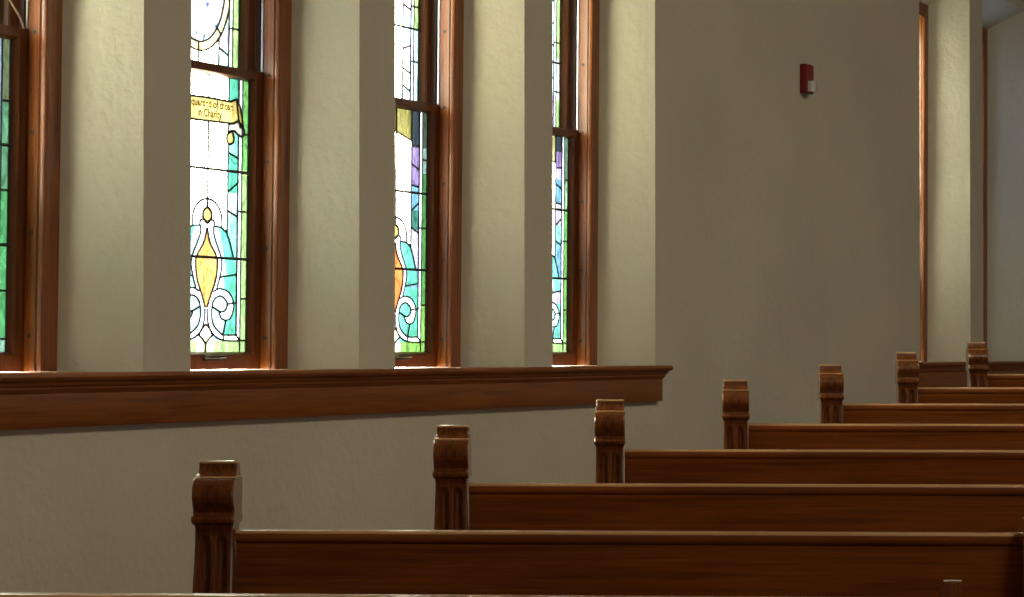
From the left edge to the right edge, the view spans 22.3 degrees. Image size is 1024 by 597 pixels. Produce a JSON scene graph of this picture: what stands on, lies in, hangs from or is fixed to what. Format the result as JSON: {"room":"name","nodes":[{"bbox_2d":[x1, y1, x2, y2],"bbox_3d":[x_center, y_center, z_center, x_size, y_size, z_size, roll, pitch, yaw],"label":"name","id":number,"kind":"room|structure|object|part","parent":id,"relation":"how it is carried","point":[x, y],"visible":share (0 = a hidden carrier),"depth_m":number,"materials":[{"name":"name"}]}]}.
{"room":"church","nodes":[
{"label":"church","id":0,"kind":"room"},
{"bbox_2d":[0,0,1023,592],"bbox_3d":[-1.037,-0.679,6.634,0.371,6.000,21.000,-1,-1,26],"label":"wall","id":1,"kind":"structure","parent":0,"point":[762,231],"depth_m":8.47,"materials":[{"name":"beige paint"}]},
{"bbox_2d":[0,0,62,371],"bbox_3d":[-1.315,-0.719,6.175,0.133,1.790,0.734,-1,-1,26],"label":"window","id":2,"kind":"structure","parent":1,"relation":"in","point":[30,30],"depth_m":6.37,"materials":[{"name":"brown wood"}]},
{"bbox_3d":[-1.321,-0.255,6.158,0.001,0.762,0.433,-1,-1,26],"label":"stained glass","id":3,"kind":"part","parent":2,"relation":"part of","materials":[{"name":"glass"}]},
{"bbox_3d":[-1.340,-1.095,6.203,0.040,0.899,0.529,-1,-1,26],"label":"sash","id":4,"kind":"part","parent":2,"relation":"part of","materials":[{"name":"brown wood"}]},
{"bbox_3d":[-1.316,-0.246,6.155,0.028,0.841,0.528,-1,-1,26],"label":"sash","id":5,"kind":"part","parent":2,"relation":"part of","materials":[{"name":"brown wood"}]},
{"bbox_3d":[-1.250,-0.794,6.294,0.007,0.258,0.226,-1,-1,26],"label":"sash cord","id":6,"kind":"part","parent":2,"relation":"part of","materials":[{"name":"fabric"}]},
{"bbox_3d":[-1.315,-0.719,6.175,0.133,1.789,0.734,-1,-1,26],"label":"frame","id":7,"kind":"part","parent":2,"relation":"part of","materials":[{"name":"brown wood"}]},
{"bbox_2d":[191,0,291,369],"bbox_3d":[-0.833,-0.699,7.167,0.133,1.790,0.734,-1,-1,26],"label":"window","id":8,"kind":"structure","parent":1,"relation":"in","point":[241,49],"depth_m":7.32,"materials":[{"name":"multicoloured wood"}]},
{"bbox_3d":[-0.864,-1.062,7.198,0.001,0.812,0.434,-1,-1,26],"label":"stained glass","id":9,"kind":"part","parent":8,"relation":"part of","materials":[{"name":"white glass"}]},
{"bbox_3d":[-0.839,-0.235,7.150,0.001,0.762,0.433,-1,-1,26],"label":"stained glass","id":10,"kind":"part","parent":8,"relation":"part of","materials":[{"name":"multicoloured glass"}]},
{"bbox_3d":[-0.833,-0.226,7.147,0.028,0.841,0.528,-1,-1,26],"label":"sash","id":11,"kind":"part","parent":8,"relation":"part of","materials":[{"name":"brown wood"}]},
{"bbox_3d":[-0.858,-1.075,7.195,0.040,0.899,0.529,-1,-1,26],"label":"sash","id":12,"kind":"part","parent":8,"relation":"part of","materials":[{"name":"brown wood"}]},
{"bbox_3d":[-0.833,-0.699,7.167,0.133,1.789,0.734,-1,-1,26],"label":"frame","id":13,"kind":"part","parent":8,"relation":"part of","materials":[{"name":"brown wood"}]},
{"bbox_2d":[0,366,672,429],"bbox_3d":[-0.503,0.266,7.425,0.222,0.128,4.525,-1,-1,26],"label":"trim","id":14,"kind":"structure","parent":1,"relation":"attached to","point":[28,400],"depth_m":7.04,"materials":[{"name":"brown wood"}]},
{"bbox_2d":[395,0,463,366],"bbox_3d":[-0.359,-0.679,8.141,0.133,1.790,0.734,-1,-1,26],"label":"window","id":15,"kind":"structure","parent":1,"relation":"in","point":[429,34],"depth_m":8.32,"materials":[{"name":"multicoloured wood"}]},
{"bbox_3d":[-0.390,-1.042,8.171,0.001,0.812,0.434,-1,-1,26],"label":"stained glass","id":16,"kind":"part","parent":15,"relation":"part of","materials":[{"name":"white glass"}]},
{"bbox_3d":[-0.366,-0.215,8.124,0.001,0.762,0.433,-1,-1,26],"label":"stained glass","id":17,"kind":"part","parent":15,"relation":"part of","materials":[{"name":"multicoloured glass"}]},
{"bbox_3d":[-0.360,-0.205,8.121,0.028,0.841,0.528,-1,-1,26],"label":"sash","id":18,"kind":"part","parent":15,"relation":"part of","materials":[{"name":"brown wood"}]},
{"bbox_3d":[-0.384,-1.055,8.169,0.040,0.899,0.529,-1,-1,26],"label":"sash","id":19,"kind":"part","parent":15,"relation":"part of","materials":[{"name":"brown wood"}]},
{"bbox_3d":[-0.359,-0.679,8.141,0.133,1.789,0.734,-1,-1,26],"label":"frame","id":20,"kind":"part","parent":15,"relation":"part of","materials":[{"name":"brown wood"}]},
{"bbox_2d":[552,0,599,365],"bbox_3d":[0.112,-0.659,9.112,0.133,1.790,0.734,-1,-1,26],"label":"window","id":21,"kind":"structure","parent":1,"relation":"in","point":[575,23],"depth_m":9.31,"materials":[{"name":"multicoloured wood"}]},
{"bbox_3d":[0.082,-1.022,9.143,0.001,0.812,0.434,-1,-1,26],"label":"stained glass","id":22,"kind":"part","parent":21,"relation":"part of","materials":[{"name":"white glass"}]},
{"bbox_3d":[0.106,-0.195,9.095,0.001,0.762,0.433,-1,-1,26],"label":"stained glass","id":23,"kind":"part","parent":21,"relation":"part of","materials":[{"name":"multicoloured glass"}]},
{"bbox_3d":[0.112,-0.185,9.092,0.028,0.841,0.528,-1,-1,26],"label":"sash","id":24,"kind":"part","parent":21,"relation":"part of","materials":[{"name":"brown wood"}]},
{"bbox_3d":[0.087,-1.035,9.140,0.040,0.899,0.529,-1,-1,26],"label":"sash","id":25,"kind":"part","parent":21,"relation":"part of","materials":[{"name":"brown wood"}]},
{"bbox_3d":[0.112,-0.659,9.112,0.133,1.789,0.734,-1,-1,26],"label":"frame","id":26,"kind":"part","parent":21,"relation":"part of","materials":[{"name":"brown wood"}]},
{"bbox_2d":[800,64,816,94],"bbox_3d":[1.242,-0.916,10.850,0.051,0.120,0.104,-1,-1,26],"label":"fire alarm strobe","id":27,"kind":"object","parent":1,"relation":"attached to","point":[808,86],"visible":1,"depth_m":10.82,"materials":[{"name":"red plastic"}]},
{"bbox_2d":[919,2,927,361],"bbox_3d":[1.882,-0.584,12.754,0.133,1.790,0.734,-1,-1,26],"label":"window","id":28,"kind":"structure","parent":1,"relation":"in","point":[923,8],"depth_m":12.98,"materials":[{"name":"brown wood"}]},
{"bbox_3d":[1.902,-1.444,12.781,0.101,0.068,0.519,-1,-1,26],"label":"head casing","id":29,"kind":"part","parent":28,"relation":"part of","materials":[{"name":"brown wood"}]},
{"bbox_2d":[918,361,1023,386],"bbox_3d":[2.567,0.396,13.745,0.222,0.128,3.420,-1,-1,26],"label":"trim","id":30,"kind":"structure","parent":1,"relation":"attached to","point":[931,374],"depth_m":12.68,"materials":[{"name":"brown wood"}]},
{"bbox_2d":[982,27,987,347],"bbox_3d":[2.360,-0.564,13.737,0.133,1.790,0.734,-1,-1,26],"label":"window","id":31,"kind":"structure","parent":1,"relation":"in","point":[984,31],"depth_m":13.97,"materials":[{"name":"brown wood"}]},
{"bbox_3d":[4.814,1.336,3.750,20.545,1.167,24.412,0,-1,0],"label":"floor","id":32,"kind":"structure","parent":0,"visible":0},
{"bbox_2d":[0,580,962,596],"bbox_3d":[1.297,0.793,3.614,4.372,1.010,0.507,0,-1,3],"label":"pew","id":33,"kind":"object","parent":32,"relation":"on","point":[949,588],"visible":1,"depth_m":3.52,"materials":[{"name":"brown wood"}]},
{"bbox_3d":[1.287,0.410,3.438,4.231,0.021,0.042,0,-1,3],"label":"rail","id":34,"kind":"part","parent":33,"relation":"part of","materials":[{"name":"brown wood"}]},
{"bbox_2d":[191,460,1023,596],"bbox_3d":[1.539,0.778,4.456,4.132,1.002,0.507,0,-1,3],"label":"pew","id":35,"kind":"object","parent":32,"relation":"on","point":[228,558],"visible":0.99,"depth_m":4.35,"materials":[{"name":"brown wood"}]},
{"bbox_3d":[1.528,0.399,4.280,3.991,0.021,0.042,0,-1,3],"label":"rail","id":36,"kind":"part","parent":35,"relation":"part of","materials":[{"name":"brown wood"}]},
{"bbox_3d":[1.530,0.627,4.305,3.991,0.433,0.092,0,-1,3],"label":"backrest","id":37,"kind":"part","parent":35,"relation":"part of","materials":[{"name":"brown wood"}]},
{"bbox_2d":[432,425,1023,531],"bbox_3d":[1.917,0.758,5.291,4.132,1.002,0.507,0,-1,3],"label":"pew","id":38,"kind":"object","parent":32,"relation":"on","point":[460,504],"visible":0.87,"depth_m":5.19,"materials":[{"name":"brown wood"}]},
{"bbox_3d":[1.907,0.379,5.116,3.991,0.021,0.042,0,-1,3],"label":"rail","id":39,"kind":"part","parent":38,"relation":"part of","materials":[{"name":"brown wood"}]},
{"bbox_3d":[1.909,0.607,5.140,3.991,0.433,0.092,0,-1,3],"label":"backrest","id":40,"kind":"part","parent":38,"relation":"part of","materials":[{"name":"brown wood"}]},
{"bbox_2d":[594,399,1023,483],"bbox_3d":[2.266,0.739,6.127,4.132,1.002,0.507,0,-1,3],"label":"pew","id":41,"kind":"object","parent":32,"relation":"on","point":[739,466],"visible":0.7,"depth_m":6.03,"materials":[{"name":"brown wood"}]},
{"bbox_3d":[2.255,0.360,5.951,3.991,0.021,0.042,0,-1,3],"label":"rail","id":42,"kind":"part","parent":41,"relation":"part of","materials":[{"name":"brown wood"}]},
{"bbox_3d":[2.257,0.588,5.976,3.991,0.433,0.092,0,-1,3],"label":"backrest","id":43,"kind":"part","parent":41,"relation":"part of","materials":[{"name":"brown wood"}]},
{"bbox_2d":[721,380,1023,449],"bbox_3d":[2.630,0.719,6.963,4.132,1.002,0.507,0,-1,3],"label":"pew","id":44,"kind":"object","parent":32,"relation":"on","point":[738,433],"visible":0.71,"depth_m":6.87,"materials":[{"name":"brown wood"}]},
{"bbox_3d":[2.620,0.340,6.787,3.991,0.021,0.042,0,-1,3],"label":"rail","id":45,"kind":"part","parent":44,"relation":"part of","materials":[{"name":"brown wood"}]},
{"bbox_3d":[2.621,0.568,6.812,3.991,0.433,0.092,0,-1,3],"label":"backrest","id":46,"kind":"part","parent":44,"relation":"part of","materials":[{"name":"brown wood"}]},
{"bbox_2d":[818,365,1023,423],"bbox_3d":[2.986,0.699,7.798,4.132,1.002,0.507,0,-1,3],"label":"pew","id":47,"kind":"object","parent":32,"relation":"on","point":[830,377],"visible":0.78,"depth_m":7.70,"materials":[{"name":"brown wood"}]},
{"bbox_3d":[2.976,0.320,7.623,3.991,0.021,0.042,0,-1,3],"label":"rail","id":48,"kind":"part","parent":47,"relation":"part of","materials":[{"name":"brown wood"}]},
{"bbox_3d":[2.978,0.548,7.647,3.991,0.433,0.092,0,-1,3],"label":"backrest","id":49,"kind":"part","parent":47,"relation":"part of","materials":[{"name":"brown wood"}]},
{"bbox_2d":[895,352,1023,403],"bbox_3d":[3.339,0.679,8.634,4.132,1.002,0.507,0,-1,3],"label":"pew","id":50,"kind":"object","parent":32,"relation":"on","point":[906,363],"visible":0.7,"depth_m":8.54,"materials":[{"name":"brown wood"}]},
{"bbox_3d":[3.329,0.301,8.458,3.991,0.021,0.042,0,-1,3],"label":"rail","id":51,"kind":"part","parent":50,"relation":"part of","materials":[{"name":"brown wood"}]},
{"bbox_3d":[3.331,0.529,8.483,3.991,0.433,0.092,0,-1,3],"label":"backrest","id":52,"kind":"part","parent":50,"relation":"part of","materials":[{"name":"brown wood"}]},
{"bbox_2d":[966,342,1023,386],"bbox_3d":[3.720,0.660,9.469,4.132,1.002,0.507,0,-1,3],"label":"pew","id":53,"kind":"object","parent":32,"relation":"on","point":[977,367],"visible":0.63,"depth_m":9.38,"materials":[{"name":"brown wood"}]},
{"bbox_3d":[3.710,0.281,9.294,3.991,0.021,0.042,0,-1,3],"label":"rail","id":54,"kind":"part","parent":53,"relation":"part of","materials":[{"name":"brown wood"}]},
{"bbox_3d":[3.712,0.509,9.318,3.991,0.433,0.092,0,-1,3],"label":"backrest","id":55,"kind":"part","parent":53,"relation":"part of","materials":[{"name":"brown wood"}]}
]}

